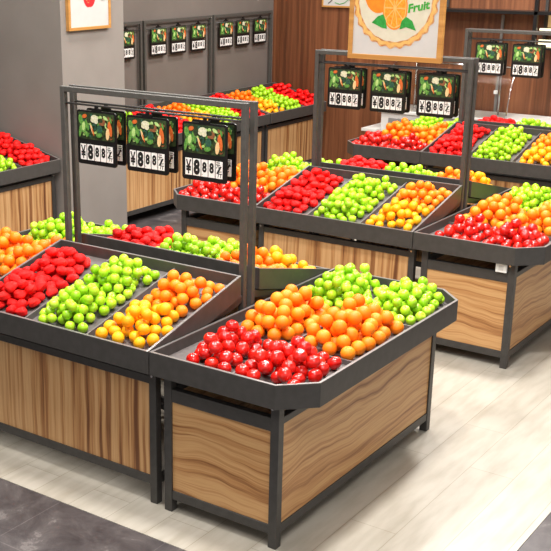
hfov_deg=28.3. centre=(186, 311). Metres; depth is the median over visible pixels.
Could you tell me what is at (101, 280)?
apple
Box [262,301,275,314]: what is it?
orange
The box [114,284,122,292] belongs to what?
apple
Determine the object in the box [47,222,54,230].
apple
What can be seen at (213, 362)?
tomato
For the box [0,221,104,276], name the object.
display stand
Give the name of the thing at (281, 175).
orange
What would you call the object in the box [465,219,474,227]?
tomato
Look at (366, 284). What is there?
apple
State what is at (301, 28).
wall
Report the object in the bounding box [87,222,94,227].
apple
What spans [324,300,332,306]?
apple
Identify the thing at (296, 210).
strawberry
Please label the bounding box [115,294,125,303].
apple
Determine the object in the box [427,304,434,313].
apple
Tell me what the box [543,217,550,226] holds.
orange
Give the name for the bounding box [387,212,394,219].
mandarin
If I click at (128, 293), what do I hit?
apple
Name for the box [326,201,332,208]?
apple
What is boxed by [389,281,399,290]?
apple
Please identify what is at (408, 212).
mandarin
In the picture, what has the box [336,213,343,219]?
apple
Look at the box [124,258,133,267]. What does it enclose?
apple
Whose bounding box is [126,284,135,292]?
apple
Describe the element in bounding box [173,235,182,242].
apple
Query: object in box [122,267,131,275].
apple
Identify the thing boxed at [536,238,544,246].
tomato
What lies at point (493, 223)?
orange
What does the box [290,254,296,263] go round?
mandarin
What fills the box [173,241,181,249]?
apple
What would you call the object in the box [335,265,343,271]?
apple
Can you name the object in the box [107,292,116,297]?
apple
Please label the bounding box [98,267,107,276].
apple
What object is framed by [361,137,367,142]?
tomato
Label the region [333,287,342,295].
apple
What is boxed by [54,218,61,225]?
apple
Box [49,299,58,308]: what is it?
apple
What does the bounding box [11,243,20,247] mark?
orange
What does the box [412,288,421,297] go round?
apple
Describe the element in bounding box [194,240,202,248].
apple
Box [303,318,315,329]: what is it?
orange
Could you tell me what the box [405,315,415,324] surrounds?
apple
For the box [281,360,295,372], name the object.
tomato
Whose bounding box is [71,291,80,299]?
apple
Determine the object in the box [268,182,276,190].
orange
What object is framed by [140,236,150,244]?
strawberry
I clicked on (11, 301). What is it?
strawberry
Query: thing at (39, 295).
strawberry
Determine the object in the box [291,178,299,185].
strawberry
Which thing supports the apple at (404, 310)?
on the display stand at (260, 454)
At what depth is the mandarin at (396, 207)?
6.71 m
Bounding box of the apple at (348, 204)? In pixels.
[345,200,352,207]
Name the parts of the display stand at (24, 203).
rail, panel, leg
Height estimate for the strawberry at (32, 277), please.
0.046 m
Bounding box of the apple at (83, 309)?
[78,304,87,314]
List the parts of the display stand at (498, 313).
leg, rail, panel, rail, rail, panel, leg, rail, rail, panel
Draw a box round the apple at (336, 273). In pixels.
[332,272,341,278]
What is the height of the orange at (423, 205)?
0.053 m
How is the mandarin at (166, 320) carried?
on the display stand at (88, 397)
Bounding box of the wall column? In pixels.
[0,0,126,227]
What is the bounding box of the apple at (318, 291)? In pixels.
[314,287,323,295]
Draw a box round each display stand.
[0,85,249,503]
[0,131,60,231]
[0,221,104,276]
[69,84,330,402]
[123,21,192,216]
[142,15,269,164]
[149,268,457,549]
[173,161,354,249]
[212,10,325,162]
[256,50,474,281]
[314,49,508,266]
[347,131,454,169]
[413,188,550,368]
[420,28,550,204]
[462,28,550,179]
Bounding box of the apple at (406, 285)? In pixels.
[401,281,410,290]
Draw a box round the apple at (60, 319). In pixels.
[58,314,67,324]
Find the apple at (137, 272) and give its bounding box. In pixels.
[132,268,142,277]
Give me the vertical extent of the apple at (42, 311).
0.050 m
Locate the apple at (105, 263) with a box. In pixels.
[100,262,110,267]
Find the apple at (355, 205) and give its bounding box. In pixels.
[352,203,358,209]
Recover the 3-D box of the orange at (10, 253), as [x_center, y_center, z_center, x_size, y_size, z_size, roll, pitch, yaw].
[-0.942,-0.298,5.906,0.061,0.061,0.062,4,19,13]
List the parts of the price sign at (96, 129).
photo panel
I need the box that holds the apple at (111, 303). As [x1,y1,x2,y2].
[106,299,116,308]
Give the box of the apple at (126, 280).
[122,276,131,285]
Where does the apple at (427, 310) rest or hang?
on the display stand at (260, 454)
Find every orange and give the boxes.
[0,236,7,247]
[0,254,5,264]
[0,265,9,275]
[1,227,10,234]
[1,233,10,242]
[3,255,14,266]
[5,247,13,254]
[8,251,18,261]
[9,232,20,242]
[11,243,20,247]
[13,246,22,256]
[16,257,26,266]
[22,235,32,244]
[22,245,33,256]
[31,240,38,246]
[33,245,42,254]
[38,239,49,249]
[51,235,60,243]
[143,294,154,304]
[152,299,163,305]
[153,289,162,299]
[158,278,168,289]
[160,290,170,301]
[167,270,178,280]
[168,290,175,301]
[169,279,179,290]
[170,297,180,307]
[174,282,185,293]
[176,305,187,316]
[177,293,188,304]
[180,272,191,281]
[183,280,193,290]
[186,286,197,297]
[189,298,201,309]
[194,277,206,288]
[201,293,211,303]
[202,287,212,295]
[204,281,214,290]
[214,283,224,293]
[220,251,230,260]
[231,182,237,188]
[231,250,238,259]
[241,320,254,330]
[245,309,258,322]
[251,325,264,337]
[254,300,265,312]
[255,255,262,264]
[255,313,264,326]
[257,170,264,178]
[257,247,267,257]
[258,177,266,185]
[260,162,267,170]
[261,315,274,328]
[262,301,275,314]
[263,256,273,265]
[267,328,281,340]
[268,171,275,177]
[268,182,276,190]
[269,176,277,184]
[270,292,283,305]
[271,307,277,320]
[273,167,281,174]
[275,315,288,328]
[277,172,286,179]
[277,179,284,186]
[277,305,290,317]
[279,298,292,309]
[281,165,288,171]
[281,289,291,298]
[281,327,294,339]
[284,169,291,177]
[285,284,297,292]
[289,292,302,305]
[291,168,297,175]
[291,307,304,320]
[291,318,303,325]
[291,323,303,335]
[298,286,311,299]
[299,304,310,316]
[303,308,314,319]
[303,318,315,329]
[305,335,317,346]
[306,323,320,335]
[307,298,316,310]
[308,315,319,325]
[311,296,323,308]
[315,309,325,316]
[316,329,330,343]
[319,314,333,327]
[321,303,329,311]
[322,342,336,355]
[326,307,339,320]
[329,337,340,350]
[330,326,342,336]
[332,320,346,333]
[334,310,347,321]
[336,335,350,348]
[340,346,355,359]
[343,298,356,309]
[343,327,357,341]
[347,310,361,325]
[347,322,360,330]
[351,340,365,354]
[352,294,364,306]
[357,306,370,319]
[357,331,364,340]
[360,322,374,336]
[361,336,375,350]
[364,318,377,330]
[367,303,380,313]
[370,313,382,325]
[372,331,385,344]
[377,326,390,339]
[380,311,393,324]
[382,129,388,134]
[390,129,396,135]
[390,321,403,334]
[396,123,402,129]
[397,131,403,136]
[400,189,408,197]
[407,182,415,189]
[409,190,417,197]
[411,198,419,204]
[416,180,423,188]
[418,126,425,132]
[418,190,426,197]
[419,131,426,138]
[419,203,426,208]
[424,181,431,189]
[424,195,431,203]
[427,135,433,140]
[427,191,435,198]
[427,205,434,212]
[429,129,436,136]
[431,199,438,206]
[435,195,443,203]
[437,172,444,176]
[438,187,446,195]
[444,190,451,197]
[445,166,452,173]
[453,169,459,176]
[471,207,480,215]
[478,200,487,209]
[483,210,492,219]
[486,197,495,205]
[489,201,498,210]
[491,218,499,226]
[492,194,501,202]
[495,209,505,218]
[496,202,505,210]
[496,221,504,227]
[500,198,508,206]
[502,193,511,201]
[504,207,510,215]
[509,203,519,212]
[512,196,522,204]
[516,213,526,223]
[527,209,537,218]
[531,218,541,226]
[536,138,542,144]
[539,205,547,213]
[540,210,550,219]
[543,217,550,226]
[544,226,550,236]
[545,139,550,145]
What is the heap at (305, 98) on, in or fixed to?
on the display stand at (145, 191)
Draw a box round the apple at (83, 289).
[78,285,87,294]
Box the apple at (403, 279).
[400,277,409,283]
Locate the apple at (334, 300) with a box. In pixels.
[332,297,341,305]
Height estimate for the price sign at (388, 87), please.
0.298 m
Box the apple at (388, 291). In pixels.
[386,290,393,299]
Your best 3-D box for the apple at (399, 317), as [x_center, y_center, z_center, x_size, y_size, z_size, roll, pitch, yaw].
[0.994,0.038,5.062,0.050,0.050,0.050,15,24,39]
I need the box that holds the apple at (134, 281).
[132,278,138,286]
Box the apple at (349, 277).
[345,274,354,282]
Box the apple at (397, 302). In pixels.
[392,298,401,307]
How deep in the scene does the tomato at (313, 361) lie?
4.38 m
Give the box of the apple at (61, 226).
[58,223,64,230]
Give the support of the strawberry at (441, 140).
on the display stand at (511, 167)
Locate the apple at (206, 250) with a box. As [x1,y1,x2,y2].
[202,246,211,255]
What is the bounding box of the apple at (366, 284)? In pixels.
[362,280,368,288]
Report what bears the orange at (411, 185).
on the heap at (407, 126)
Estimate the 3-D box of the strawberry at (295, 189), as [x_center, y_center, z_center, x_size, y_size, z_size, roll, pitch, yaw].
[0.733,-0.802,7.197,0.061,0.050,0.062,10,21,28]
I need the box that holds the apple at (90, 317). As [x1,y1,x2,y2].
[85,313,94,322]
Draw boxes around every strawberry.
[0,150,6,155]
[0,290,10,300]
[0,301,5,309]
[1,143,8,148]
[3,133,10,138]
[3,138,10,143]
[3,276,9,283]
[4,281,17,292]
[6,148,12,153]
[6,298,17,305]
[6,305,16,313]
[8,273,20,281]
[10,268,22,274]
[13,143,20,148]
[13,150,19,155]
[13,289,26,298]
[15,307,27,316]
[16,299,27,307]
[17,154,24,159]
[17,279,27,288]
[18,160,25,165]
[18,270,31,279]
[21,144,28,148]
[24,153,31,159]
[24,284,36,294]
[25,271,34,280]
[26,149,33,153]
[27,297,40,307]
[29,262,40,271]
[31,153,37,158]
[31,291,45,300]
[32,148,39,153]
[35,275,46,281]
[35,280,47,291]
[36,270,49,276]
[37,153,44,158]
[37,257,50,266]
[43,264,55,273]
[43,274,50,281]
[45,247,58,256]
[45,285,57,297]
[47,281,55,287]
[51,275,63,282]
[54,257,67,266]
[55,280,68,288]
[56,266,67,274]
[58,252,69,258]
[62,247,75,255]
[65,267,75,275]
[66,257,75,266]
[66,273,78,282]
[72,253,85,261]
[72,264,83,274]
[79,257,90,267]
[112,228,122,236]
[121,233,131,240]
[125,224,136,233]
[130,230,141,238]
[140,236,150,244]
[141,226,151,233]
[142,232,153,239]
[152,235,161,243]
[155,227,165,234]
[161,233,171,240]
[163,225,173,232]
[263,201,271,207]
[267,204,276,208]
[273,198,282,205]
[275,191,284,197]
[275,206,283,210]
[282,198,291,205]
[284,190,293,196]
[284,205,292,211]
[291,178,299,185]
[291,200,300,206]
[292,187,301,193]
[293,193,301,199]
[293,208,301,213]
[298,204,307,210]
[299,179,307,185]
[301,190,310,196]
[302,170,310,177]
[302,197,310,204]
[304,185,312,189]
[307,176,315,182]
[309,192,317,199]
[309,199,317,206]
[310,180,319,187]
[313,168,321,174]
[315,190,325,194]
[316,174,324,180]
[317,183,326,188]
[317,193,324,199]
[321,171,329,176]
[321,177,329,183]
[324,186,333,193]
[328,174,336,180]
[330,181,338,187]
[337,176,343,182]
[348,158,356,162]
[354,155,362,161]
[356,161,363,166]
[362,159,369,165]
[370,164,378,168]
[377,162,385,167]
[434,144,441,149]
[438,138,445,142]
[443,142,449,146]
[445,136,451,141]
[452,136,458,141]
[453,143,459,148]
[474,127,480,132]
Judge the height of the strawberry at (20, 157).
0.048 m
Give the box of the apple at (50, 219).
[46,217,53,222]
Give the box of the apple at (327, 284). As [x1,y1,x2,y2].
[323,280,332,289]
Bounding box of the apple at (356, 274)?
[352,271,359,280]
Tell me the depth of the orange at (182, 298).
4.92 m
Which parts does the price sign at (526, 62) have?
photo panel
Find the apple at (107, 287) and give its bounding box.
[102,282,111,291]
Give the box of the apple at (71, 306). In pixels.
[67,301,76,311]
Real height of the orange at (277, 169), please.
0.062 m
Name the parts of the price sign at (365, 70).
photo panel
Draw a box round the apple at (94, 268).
[90,264,99,273]
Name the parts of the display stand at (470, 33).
post, rail, hanging rod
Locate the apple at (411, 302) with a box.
[407,298,416,307]
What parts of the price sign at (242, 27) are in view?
photo panel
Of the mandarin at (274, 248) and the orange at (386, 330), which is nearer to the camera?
the orange at (386, 330)
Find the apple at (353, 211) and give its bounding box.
[349,207,356,214]
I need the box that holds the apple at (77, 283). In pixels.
[74,280,83,288]
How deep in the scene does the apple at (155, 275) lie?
5.24 m
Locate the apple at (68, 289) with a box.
[64,286,73,295]
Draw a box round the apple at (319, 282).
[314,278,323,286]
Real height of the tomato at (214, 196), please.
0.056 m
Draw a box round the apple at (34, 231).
[31,228,38,235]
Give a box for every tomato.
[186,186,194,193]
[186,353,199,363]
[192,180,199,186]
[194,347,204,359]
[197,184,205,192]
[197,342,206,347]
[199,346,211,358]
[201,188,208,194]
[203,332,217,344]
[205,182,213,188]
[205,357,218,367]
[208,340,222,354]
[210,193,218,199]
[211,188,218,194]
[217,326,229,334]
[217,362,231,371]
[218,184,225,190]
[218,331,231,342]
[219,188,227,196]
[219,350,233,363]
[222,340,234,352]
[225,181,230,188]
[225,320,238,331]
[226,193,233,200]
[230,353,242,366]
[231,333,238,345]
[233,187,239,194]
[234,326,246,339]
[235,341,248,354]
[235,364,248,375]
[241,331,254,344]
[245,359,257,369]
[246,369,260,379]
[248,349,256,358]
[249,343,261,349]
[250,329,260,341]
[253,348,267,362]
[256,194,261,202]
[257,186,264,193]
[258,360,272,373]
[262,339,272,351]
[269,340,282,352]
[270,350,284,364]
[270,371,281,383]
[277,367,291,381]
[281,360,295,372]
[282,344,294,357]
[287,354,300,365]
[287,379,299,383]
[291,336,305,348]
[291,373,305,382]
[292,348,306,362]
[294,365,308,378]
[297,341,311,354]
[301,356,310,369]
[306,355,320,368]
[307,346,316,355]
[308,369,322,381]
[315,361,329,375]
[316,351,329,362]
[327,356,341,369]
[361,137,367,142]
[371,137,376,142]
[381,135,386,140]
[393,139,398,144]
[400,136,406,142]
[404,139,411,145]
[409,133,415,139]
[417,145,422,150]
[434,231,443,235]
[444,227,453,236]
[452,233,461,238]
[454,223,463,232]
[455,214,464,222]
[460,236,469,239]
[464,226,473,235]
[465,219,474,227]
[470,235,480,241]
[473,226,478,234]
[475,214,484,222]
[475,222,483,231]
[476,233,484,241]
[482,223,490,230]
[482,229,492,237]
[483,239,491,243]
[487,237,495,243]
[491,226,498,233]
[494,229,503,236]
[494,235,504,244]
[499,225,509,234]
[501,242,510,246]
[503,222,512,228]
[504,239,512,246]
[507,229,516,237]
[510,219,520,228]
[512,235,521,243]
[513,242,522,247]
[518,226,528,233]
[520,230,529,239]
[522,240,532,246]
[524,234,534,240]
[528,223,537,231]
[531,230,540,239]
[532,240,538,246]
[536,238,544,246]
[540,236,548,244]
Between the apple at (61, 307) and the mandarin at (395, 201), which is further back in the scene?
the mandarin at (395, 201)
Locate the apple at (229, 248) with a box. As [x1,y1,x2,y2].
[224,245,233,253]
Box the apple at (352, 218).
[348,215,355,221]
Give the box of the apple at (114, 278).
[109,273,119,282]
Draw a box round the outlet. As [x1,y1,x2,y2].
[495,263,507,272]
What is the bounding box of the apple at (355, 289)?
[350,285,359,293]
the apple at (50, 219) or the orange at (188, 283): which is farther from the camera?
the apple at (50, 219)
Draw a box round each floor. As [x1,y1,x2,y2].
[0,203,550,550]
[0,239,550,550]
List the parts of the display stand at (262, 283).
post, hanging rod, panel, post, rail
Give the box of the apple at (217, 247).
[212,245,220,253]
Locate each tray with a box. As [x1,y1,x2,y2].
[0,131,60,185]
[0,239,240,374]
[82,233,330,288]
[125,105,182,144]
[147,92,269,130]
[149,268,457,409]
[173,161,310,219]
[216,82,325,123]
[256,165,461,248]
[321,162,508,199]
[347,131,422,163]
[413,188,550,265]
[420,121,550,179]
[474,120,550,129]
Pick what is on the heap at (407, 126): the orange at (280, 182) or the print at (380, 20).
the orange at (280, 182)
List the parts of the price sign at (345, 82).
photo panel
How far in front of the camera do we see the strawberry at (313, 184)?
7.31 m
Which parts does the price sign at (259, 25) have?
photo panel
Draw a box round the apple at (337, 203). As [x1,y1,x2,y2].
[334,200,341,207]
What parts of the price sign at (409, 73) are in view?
photo panel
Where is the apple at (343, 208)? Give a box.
[341,205,348,211]
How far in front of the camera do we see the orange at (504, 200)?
6.94 m
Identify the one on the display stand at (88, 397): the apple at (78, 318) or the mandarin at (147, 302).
the apple at (78, 318)
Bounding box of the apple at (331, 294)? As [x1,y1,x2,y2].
[326,290,335,299]
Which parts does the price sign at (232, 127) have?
photo panel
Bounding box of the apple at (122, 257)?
[119,254,128,263]
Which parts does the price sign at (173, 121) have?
photo panel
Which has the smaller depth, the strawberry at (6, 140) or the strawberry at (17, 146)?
the strawberry at (17, 146)
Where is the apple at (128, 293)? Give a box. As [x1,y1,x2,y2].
[123,289,132,298]
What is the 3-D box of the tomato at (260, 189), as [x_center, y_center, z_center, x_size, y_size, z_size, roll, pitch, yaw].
[0.515,-0.846,7.533,0.060,0.058,0.060,-11,21,-29]
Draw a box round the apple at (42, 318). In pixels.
[38,314,47,322]
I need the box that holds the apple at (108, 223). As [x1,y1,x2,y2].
[104,220,112,226]
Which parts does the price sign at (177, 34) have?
photo panel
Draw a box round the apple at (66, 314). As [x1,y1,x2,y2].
[62,310,71,319]
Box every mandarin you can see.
[95,327,107,338]
[103,320,115,331]
[109,326,121,335]
[112,331,124,342]
[113,312,124,323]
[122,315,133,327]
[122,326,133,336]
[126,312,138,323]
[129,300,139,306]
[129,305,140,316]
[129,331,140,342]
[133,337,144,348]
[135,319,147,329]
[137,324,149,334]
[138,300,150,308]
[139,304,148,315]
[141,308,152,320]
[147,333,159,345]
[149,312,160,324]
[149,325,160,334]
[151,304,159,315]
[156,303,162,315]
[159,302,170,314]
[161,316,172,327]
[161,325,172,335]
[167,310,178,321]
[270,245,279,254]
[271,251,282,261]
[282,256,292,265]
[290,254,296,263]
[298,260,307,267]
[365,219,373,224]
[370,215,376,222]
[375,221,383,226]
[377,214,385,221]
[379,209,387,216]
[382,203,390,212]
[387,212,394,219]
[387,221,395,227]
[391,199,398,205]
[392,204,400,211]
[395,219,403,227]
[397,209,405,217]
[398,200,407,208]
[403,223,411,230]
[404,209,411,217]
[405,219,413,225]
[409,201,417,209]
[410,212,417,219]
[413,215,421,224]
[414,205,421,213]
[422,208,429,216]
[474,171,482,179]
[480,177,487,183]
[523,152,529,157]
[530,148,536,154]
[533,154,539,160]
[538,143,544,148]
[539,149,545,155]
[544,154,550,160]
[546,146,550,152]
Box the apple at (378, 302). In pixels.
[372,300,381,306]
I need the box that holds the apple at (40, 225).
[37,222,44,229]
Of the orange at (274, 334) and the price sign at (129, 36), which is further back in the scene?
the price sign at (129, 36)
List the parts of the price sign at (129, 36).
photo panel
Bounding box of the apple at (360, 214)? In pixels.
[357,211,363,217]
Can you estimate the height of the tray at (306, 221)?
0.272 m
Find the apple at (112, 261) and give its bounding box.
[109,257,118,265]
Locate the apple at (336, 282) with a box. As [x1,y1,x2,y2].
[332,278,341,287]
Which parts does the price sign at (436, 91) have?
photo panel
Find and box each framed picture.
[65,0,110,30]
[322,0,349,7]
[347,0,446,63]
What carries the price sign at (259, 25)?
hanging from the display stand at (295, 135)
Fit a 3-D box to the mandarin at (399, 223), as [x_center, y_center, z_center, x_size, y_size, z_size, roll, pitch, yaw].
[1.309,-0.541,6.652,0.055,0.055,0.052,3,19,10]
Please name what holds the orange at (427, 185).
on the orange
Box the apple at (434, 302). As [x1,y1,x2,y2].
[429,299,438,308]
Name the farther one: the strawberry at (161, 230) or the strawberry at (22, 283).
the strawberry at (161, 230)
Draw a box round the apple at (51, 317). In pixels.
[47,313,56,322]
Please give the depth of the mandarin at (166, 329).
4.74 m
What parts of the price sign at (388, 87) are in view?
photo panel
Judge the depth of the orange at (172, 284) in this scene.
5.01 m
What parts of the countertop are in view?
panel, curved glass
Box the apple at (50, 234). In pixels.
[48,232,55,238]
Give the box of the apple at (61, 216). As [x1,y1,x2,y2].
[59,212,64,219]
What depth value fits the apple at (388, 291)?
5.19 m
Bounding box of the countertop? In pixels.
[361,61,550,131]
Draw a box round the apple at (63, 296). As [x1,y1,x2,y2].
[59,291,68,301]
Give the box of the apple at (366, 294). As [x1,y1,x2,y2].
[363,292,371,297]
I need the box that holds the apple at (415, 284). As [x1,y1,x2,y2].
[410,282,417,290]
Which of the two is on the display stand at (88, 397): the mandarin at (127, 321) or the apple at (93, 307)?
the apple at (93, 307)
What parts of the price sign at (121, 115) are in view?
photo panel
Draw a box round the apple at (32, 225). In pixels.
[30,222,36,228]
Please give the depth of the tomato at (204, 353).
4.54 m
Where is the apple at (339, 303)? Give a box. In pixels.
[335,300,342,309]
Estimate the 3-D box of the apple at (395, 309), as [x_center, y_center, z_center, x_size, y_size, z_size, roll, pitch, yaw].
[0.992,0.002,5.169,0.048,0.048,0.048,-10,21,-28]
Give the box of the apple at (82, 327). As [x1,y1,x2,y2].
[77,322,87,332]
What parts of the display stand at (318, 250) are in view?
leg, post, panel, rail, hanging rod, leg, rail, post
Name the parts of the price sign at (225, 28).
photo panel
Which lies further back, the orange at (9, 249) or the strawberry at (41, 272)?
the orange at (9, 249)
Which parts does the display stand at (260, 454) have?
leg, rail, rail, rail, panel, panel, leg, rail, rail, panel, leg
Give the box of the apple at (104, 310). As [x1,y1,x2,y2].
[99,305,109,315]
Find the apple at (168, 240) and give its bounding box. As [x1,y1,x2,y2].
[163,237,171,245]
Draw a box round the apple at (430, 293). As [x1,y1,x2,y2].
[423,291,432,298]
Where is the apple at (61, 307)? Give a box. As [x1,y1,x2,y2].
[58,303,67,312]
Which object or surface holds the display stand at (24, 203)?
on the floor at (30, 520)
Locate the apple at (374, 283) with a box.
[370,279,379,287]
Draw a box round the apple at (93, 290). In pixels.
[89,285,99,295]
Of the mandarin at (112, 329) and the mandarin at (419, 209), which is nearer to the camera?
the mandarin at (112, 329)
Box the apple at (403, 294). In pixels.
[399,290,409,299]
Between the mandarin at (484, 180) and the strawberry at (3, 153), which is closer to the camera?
the mandarin at (484, 180)
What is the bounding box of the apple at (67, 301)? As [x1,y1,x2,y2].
[65,299,73,307]
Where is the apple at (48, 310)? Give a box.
[45,305,54,313]
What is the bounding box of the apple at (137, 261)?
[133,258,141,267]
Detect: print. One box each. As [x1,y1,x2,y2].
[84,0,94,6]
[354,0,438,48]
[366,0,383,12]
[372,15,386,28]
[383,0,407,29]
[400,17,415,30]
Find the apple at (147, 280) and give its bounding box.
[142,275,151,284]
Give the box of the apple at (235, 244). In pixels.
[230,241,238,249]
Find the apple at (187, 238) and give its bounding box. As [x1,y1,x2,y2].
[183,234,191,242]
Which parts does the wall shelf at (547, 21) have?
rail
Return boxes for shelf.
[361,123,380,131]
[446,0,550,49]
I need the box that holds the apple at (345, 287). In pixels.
[341,283,350,291]
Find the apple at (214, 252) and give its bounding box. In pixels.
[210,248,216,256]
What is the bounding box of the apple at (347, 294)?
[343,291,352,299]
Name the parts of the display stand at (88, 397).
post, rail, panel, rail, hanging rod, leg, rail, rail, post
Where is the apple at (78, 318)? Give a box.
[73,313,83,323]
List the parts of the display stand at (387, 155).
panel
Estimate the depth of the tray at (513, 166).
8.91 m
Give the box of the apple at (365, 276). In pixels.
[360,273,368,280]
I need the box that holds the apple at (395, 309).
[390,307,399,313]
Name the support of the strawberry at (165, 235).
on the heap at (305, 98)
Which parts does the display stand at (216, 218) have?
leg, rail, rail, panel, panel, panel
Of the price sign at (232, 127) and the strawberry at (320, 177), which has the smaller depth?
the price sign at (232, 127)
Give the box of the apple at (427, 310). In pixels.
[422,306,431,316]
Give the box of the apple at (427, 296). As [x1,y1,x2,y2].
[421,294,430,302]
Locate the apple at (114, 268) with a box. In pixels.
[110,264,119,273]
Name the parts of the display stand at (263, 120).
post, hanging rod, post, rail, panel, leg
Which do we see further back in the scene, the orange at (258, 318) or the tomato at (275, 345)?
the orange at (258, 318)
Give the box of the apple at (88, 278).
[83,274,93,283]
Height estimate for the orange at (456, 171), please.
0.054 m
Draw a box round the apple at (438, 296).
[433,292,442,301]
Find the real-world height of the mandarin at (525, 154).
0.049 m
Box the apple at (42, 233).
[38,230,45,237]
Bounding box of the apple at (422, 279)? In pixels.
[418,276,427,284]
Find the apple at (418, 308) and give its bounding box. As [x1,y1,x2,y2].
[412,303,421,312]
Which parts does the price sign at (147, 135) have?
photo panel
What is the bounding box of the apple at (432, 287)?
[427,283,436,292]
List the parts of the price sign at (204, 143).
photo panel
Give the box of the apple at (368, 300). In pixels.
[365,297,372,304]
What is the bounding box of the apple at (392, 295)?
[389,292,398,300]
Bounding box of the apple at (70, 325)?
[65,321,75,329]
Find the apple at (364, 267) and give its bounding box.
[360,263,369,272]
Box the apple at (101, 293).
[99,291,105,297]
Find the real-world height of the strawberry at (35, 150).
0.045 m
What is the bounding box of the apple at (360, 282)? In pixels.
[356,277,364,286]
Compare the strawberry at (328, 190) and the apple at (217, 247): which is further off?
the strawberry at (328, 190)
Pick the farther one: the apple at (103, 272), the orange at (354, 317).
the apple at (103, 272)
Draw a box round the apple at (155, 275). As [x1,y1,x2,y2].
[150,270,159,279]
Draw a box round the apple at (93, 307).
[88,302,97,312]
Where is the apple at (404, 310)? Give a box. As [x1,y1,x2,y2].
[400,305,409,315]
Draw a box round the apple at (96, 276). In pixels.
[94,273,100,280]
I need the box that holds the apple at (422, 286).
[417,283,426,292]
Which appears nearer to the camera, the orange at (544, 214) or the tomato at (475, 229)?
the tomato at (475, 229)
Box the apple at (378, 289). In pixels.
[374,287,383,296]
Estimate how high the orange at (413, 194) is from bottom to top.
0.053 m
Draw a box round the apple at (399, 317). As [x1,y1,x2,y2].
[394,314,404,322]
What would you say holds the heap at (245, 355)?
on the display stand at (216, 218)
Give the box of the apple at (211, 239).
[208,236,215,243]
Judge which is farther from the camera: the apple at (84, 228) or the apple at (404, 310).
the apple at (84, 228)
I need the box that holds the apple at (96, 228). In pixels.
[93,226,100,232]
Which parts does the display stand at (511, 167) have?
post, rail, panel, rail, hanging rod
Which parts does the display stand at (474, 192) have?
post, hanging rod, panel, post, rail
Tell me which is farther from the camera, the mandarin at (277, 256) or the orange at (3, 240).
the orange at (3, 240)
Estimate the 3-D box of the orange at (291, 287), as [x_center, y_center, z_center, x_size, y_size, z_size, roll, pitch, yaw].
[0.498,-0.099,5.138,0.062,0.064,0.063,13,22,33]
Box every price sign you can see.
[77,106,117,167]
[87,104,126,165]
[124,27,134,59]
[126,111,168,175]
[136,110,178,172]
[150,25,166,56]
[170,23,185,53]
[182,118,227,183]
[191,21,205,51]
[192,116,236,181]
[219,19,232,47]
[236,17,249,45]
[253,16,266,43]
[327,64,362,109]
[335,63,367,108]
[369,67,406,113]
[377,68,411,112]
[416,70,455,118]
[424,69,460,116]
[475,40,504,75]
[485,40,508,74]
[510,41,542,78]
[517,42,545,77]
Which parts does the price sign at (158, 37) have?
photo panel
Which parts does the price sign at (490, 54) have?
photo panel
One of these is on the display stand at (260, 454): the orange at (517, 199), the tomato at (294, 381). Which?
the tomato at (294, 381)
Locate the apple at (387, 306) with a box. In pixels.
[383,301,392,310]
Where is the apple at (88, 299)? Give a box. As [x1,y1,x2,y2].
[83,294,92,303]
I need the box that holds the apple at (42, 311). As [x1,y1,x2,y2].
[39,308,47,315]
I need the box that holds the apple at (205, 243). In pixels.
[201,241,209,248]
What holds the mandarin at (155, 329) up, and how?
on the display stand at (88, 397)
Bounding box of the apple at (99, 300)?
[95,295,105,305]
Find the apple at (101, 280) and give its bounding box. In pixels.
[98,277,106,284]
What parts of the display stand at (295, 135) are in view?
post, hanging rod, leg, post, panel, rail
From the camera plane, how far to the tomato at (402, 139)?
9.33 m
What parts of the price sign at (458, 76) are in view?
photo panel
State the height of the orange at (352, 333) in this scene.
0.065 m
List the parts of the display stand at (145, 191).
post, rail, panel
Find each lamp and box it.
[538,39,550,46]
[539,28,550,30]
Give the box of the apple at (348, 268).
[344,264,352,273]
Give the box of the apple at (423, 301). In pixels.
[418,297,427,306]
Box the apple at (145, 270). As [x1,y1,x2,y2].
[140,266,148,275]
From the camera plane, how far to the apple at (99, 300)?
5.01 m
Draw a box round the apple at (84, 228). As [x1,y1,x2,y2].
[81,226,88,231]
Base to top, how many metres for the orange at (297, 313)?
0.063 m
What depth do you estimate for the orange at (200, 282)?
5.00 m
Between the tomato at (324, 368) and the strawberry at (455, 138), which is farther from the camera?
the strawberry at (455, 138)
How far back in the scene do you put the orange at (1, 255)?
6.00 m
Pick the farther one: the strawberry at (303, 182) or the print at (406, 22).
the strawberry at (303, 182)
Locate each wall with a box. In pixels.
[123,0,273,145]
[271,0,550,163]
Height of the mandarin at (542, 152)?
0.057 m
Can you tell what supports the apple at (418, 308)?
on the display stand at (260, 454)
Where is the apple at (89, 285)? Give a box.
[87,283,95,291]
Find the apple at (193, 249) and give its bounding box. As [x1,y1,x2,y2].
[190,245,198,253]
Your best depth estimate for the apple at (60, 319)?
4.98 m
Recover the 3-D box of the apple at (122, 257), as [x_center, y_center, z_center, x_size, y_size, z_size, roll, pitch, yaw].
[-0.301,-0.257,5.259,0.047,0.047,0.047,-8,20,-22]
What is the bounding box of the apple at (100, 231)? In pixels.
[96,229,104,233]
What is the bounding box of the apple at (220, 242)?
[216,240,224,248]
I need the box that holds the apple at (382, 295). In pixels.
[377,290,386,299]
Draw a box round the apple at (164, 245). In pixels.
[160,242,168,248]
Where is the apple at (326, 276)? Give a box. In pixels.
[322,271,331,280]
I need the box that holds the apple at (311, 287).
[307,285,314,293]
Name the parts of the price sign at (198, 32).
photo panel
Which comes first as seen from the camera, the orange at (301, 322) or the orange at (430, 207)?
the orange at (301, 322)
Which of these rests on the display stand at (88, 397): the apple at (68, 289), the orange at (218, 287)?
the orange at (218, 287)
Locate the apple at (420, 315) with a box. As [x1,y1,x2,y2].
[415,311,425,321]
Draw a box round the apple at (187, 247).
[185,243,192,251]

